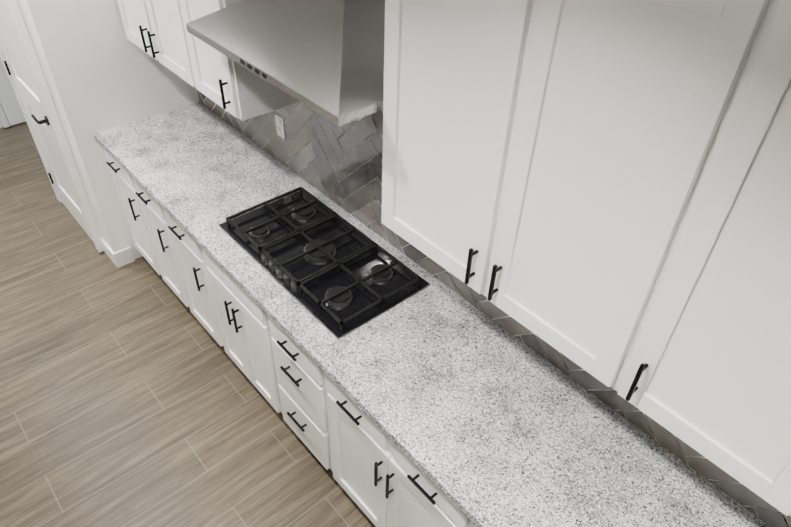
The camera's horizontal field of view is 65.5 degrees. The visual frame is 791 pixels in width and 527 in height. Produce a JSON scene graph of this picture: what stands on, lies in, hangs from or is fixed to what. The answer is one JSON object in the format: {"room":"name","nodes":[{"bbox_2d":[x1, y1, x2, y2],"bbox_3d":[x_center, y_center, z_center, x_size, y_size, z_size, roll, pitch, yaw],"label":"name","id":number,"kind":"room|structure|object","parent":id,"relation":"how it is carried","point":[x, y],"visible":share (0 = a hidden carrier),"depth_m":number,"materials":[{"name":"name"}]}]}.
{"room":"kitchen","nodes":[
{"label":"kitchen","id":0,"kind":"room"},
{"bbox_2d":[0,122,375,526],"bbox_3d":[-2.425,1.774,1.952,7.820,0.100,10.190,-29,49,-31],"label":"floor","id":1,"kind":"structure","parent":0,"point":[131,395],"depth_m":3.14,"materials":[{"name":"brown wood"}]},
{"bbox_2d":[103,148,158,273],"bbox_3d":[-1.307,-0.394,3.785,0.628,0.876,0.404,-29,49,-31],"label":"base cabinet","id":2,"kind":"object","parent":1,"relation":"on","point":[122,182],"depth_m":3.60,"materials":[{"name":"white wood"}]},
{"bbox_2d":[127,173,186,306],"bbox_3d":[-1.056,-0.202,3.571,0.628,0.876,0.360,-29,49,-31],"label":"base cabinet","id":3,"kind":"object","parent":1,"relation":"on","point":[148,207],"depth_m":3.40,"materials":[{"name":"white wood"}]},
{"bbox_2d":[159,205,218,343],"bbox_3d":[-0.809,-0.013,3.361,0.628,0.876,0.390,-29,49,-31],"label":"base cabinet","id":4,"kind":"object","parent":1,"relation":"on","point":[184,250],"depth_m":3.19,"materials":[{"name":"white wood"}]},
{"bbox_2d":[195,242,278,412],"bbox_3d":[-0.496,0.227,3.095,0.628,0.876,0.560,-29,49,-31],"label":"base cabinet","id":5,"kind":"object","parent":1,"relation":"on","point":[238,319],"depth_m":2.89,"materials":[{"name":"white wood"}]},
{"bbox_2d":[263,311,326,469],"bbox_3d":[-0.180,0.469,2.826,0.628,0.876,0.401,-29,49,-31],"label":"base cabinet","id":6,"kind":"object","parent":1,"relation":"on","point":[298,380],"depth_m":2.61,"materials":[{"name":"white wood"}]},
{"bbox_2d":[319,368,474,526],"bbox_3d":[0.205,0.763,2.498,0.628,0.876,0.769,-29,49,-31],"label":"base cabinet","id":7,"kind":"object","parent":1,"relation":"on","point":[381,478],"depth_m":2.28,"materials":[{"name":"white wood"}]},
{"bbox_2d":[94,102,769,526],"bbox_3d":[0.111,0.344,2.279,0.649,0.039,4.699,-29,49,-31],"label":"countertop","id":8,"kind":"structure","parent":7,"relation":"on","point":[476,416],"depth_m":2.15,"materials":[{"name":"stone"}]},
{"bbox_2d":[218,186,430,339],"bbox_3d":[-0.332,-0.058,2.664,0.478,0.045,0.908,-29,49,-31],"label":"cooktop","id":9,"kind":"object","parent":8,"relation":"in","point":[336,275],"visible":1,"depth_m":2.62,"materials":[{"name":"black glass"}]},
{"bbox_2d":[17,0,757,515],"bbox_3d":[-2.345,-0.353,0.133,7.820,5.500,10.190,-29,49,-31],"label":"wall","id":10,"kind":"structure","parent":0,"point":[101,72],"depth_m":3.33,"materials":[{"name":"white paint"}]},
{"bbox_2d":[0,0,103,252],"bbox_3d":[-2.173,-1.048,3.586,0.095,2.053,0.790,-29,49,-31],"label":"pantry door","id":11,"kind":"structure","parent":10,"relation":"in","point":[20,60],"depth_m":3.66,"materials":[{"name":"white wood"}]},
{"bbox_2d":[100,238,125,267],"bbox_3d":[-2.117,-0.293,4.220,0.045,0.110,1.075,-29,49,-31],"label":"baseboard","id":12,"kind":"structure","parent":10,"relation":"attached to","point":[122,257],"depth_m":3.93,"materials":[{"name":"white wood"}]},
{"bbox_2d":[117,0,298,120],"bbox_3d":[-0.915,-1.361,2.674,0.383,1.070,1.236,-29,49,-31],"label":"upper cabinet","id":13,"kind":"object","parent":10,"relation":"attached to","point":[156,30],"visible":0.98,"depth_m":2.68,"materials":[{"name":"white wood"}]},
{"bbox_2d":[186,0,384,125],"bbox_3d":[-0.264,-1.084,1.828,0.501,0.953,0.922,-29,49,-31],"label":"range hood","id":14,"kind":"object","parent":10,"relation":"attached to","point":[324,58],"visible":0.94,"depth_m":1.90,"materials":[{"name":"silver metal"}]},
{"bbox_2d":[197,90,790,526],"bbox_3d":[0.358,-0.139,2.152,0.005,0.872,4.678,-29,49,-31],"label":"tile backsplash","id":15,"kind":"structure","parent":10,"relation":"attached to","point":[341,166],"depth_m":2.65,"materials":[{"name":"grey tile"}]},
{"bbox_2d":[275,113,284,139],"bbox_3d":[-0.578,-0.684,3.071,0.010,0.115,0.070,-29,49,-31],"label":"electrical outlet","id":16,"kind":"object","parent":15,"relation":"attached to","point":[280,129],"visible":1,"depth_m":3.06,"materials":[{"name":"white plastic"}]},
{"bbox_2d":[381,0,790,409],"bbox_3d":[0.417,-0.340,1.576,0.348,1.022,0.997,-29,49,-31],"label":"upper cabinet","id":17,"kind":"object","parent":10,"relation":"attached to","point":[600,190],"depth_m":1.38,"materials":[{"name":"white wood"}]},
{"bbox_2d":[641,96,790,515],"bbox_3d":[0.848,-0.011,1.209,0.348,1.022,0.588,-29,49,-31],"label":"upper cabinet","id":18,"kind":"object","parent":10,"relation":"attached to","point":[723,387],"depth_m":1.26,"materials":[{"name":"white wood"}]},
{"bbox_3d":[-3.138,-2.552,4.385,2.627,3.270,0.140,-29,49,-31],"label":"wall","id":19,"kind":"structure","parent":0,"visible":0},
{"bbox_2d":[0,57,25,127],"bbox_3d":[-2.975,-2.106,4.792,0.865,2.048,0.095,-29,49,-31],"label":"door","id":20,"kind":"structure","parent":19,"relation":"in","point":[11,113],"depth_m":5.17,"materials":[{"name":"white wood"}]}
]}

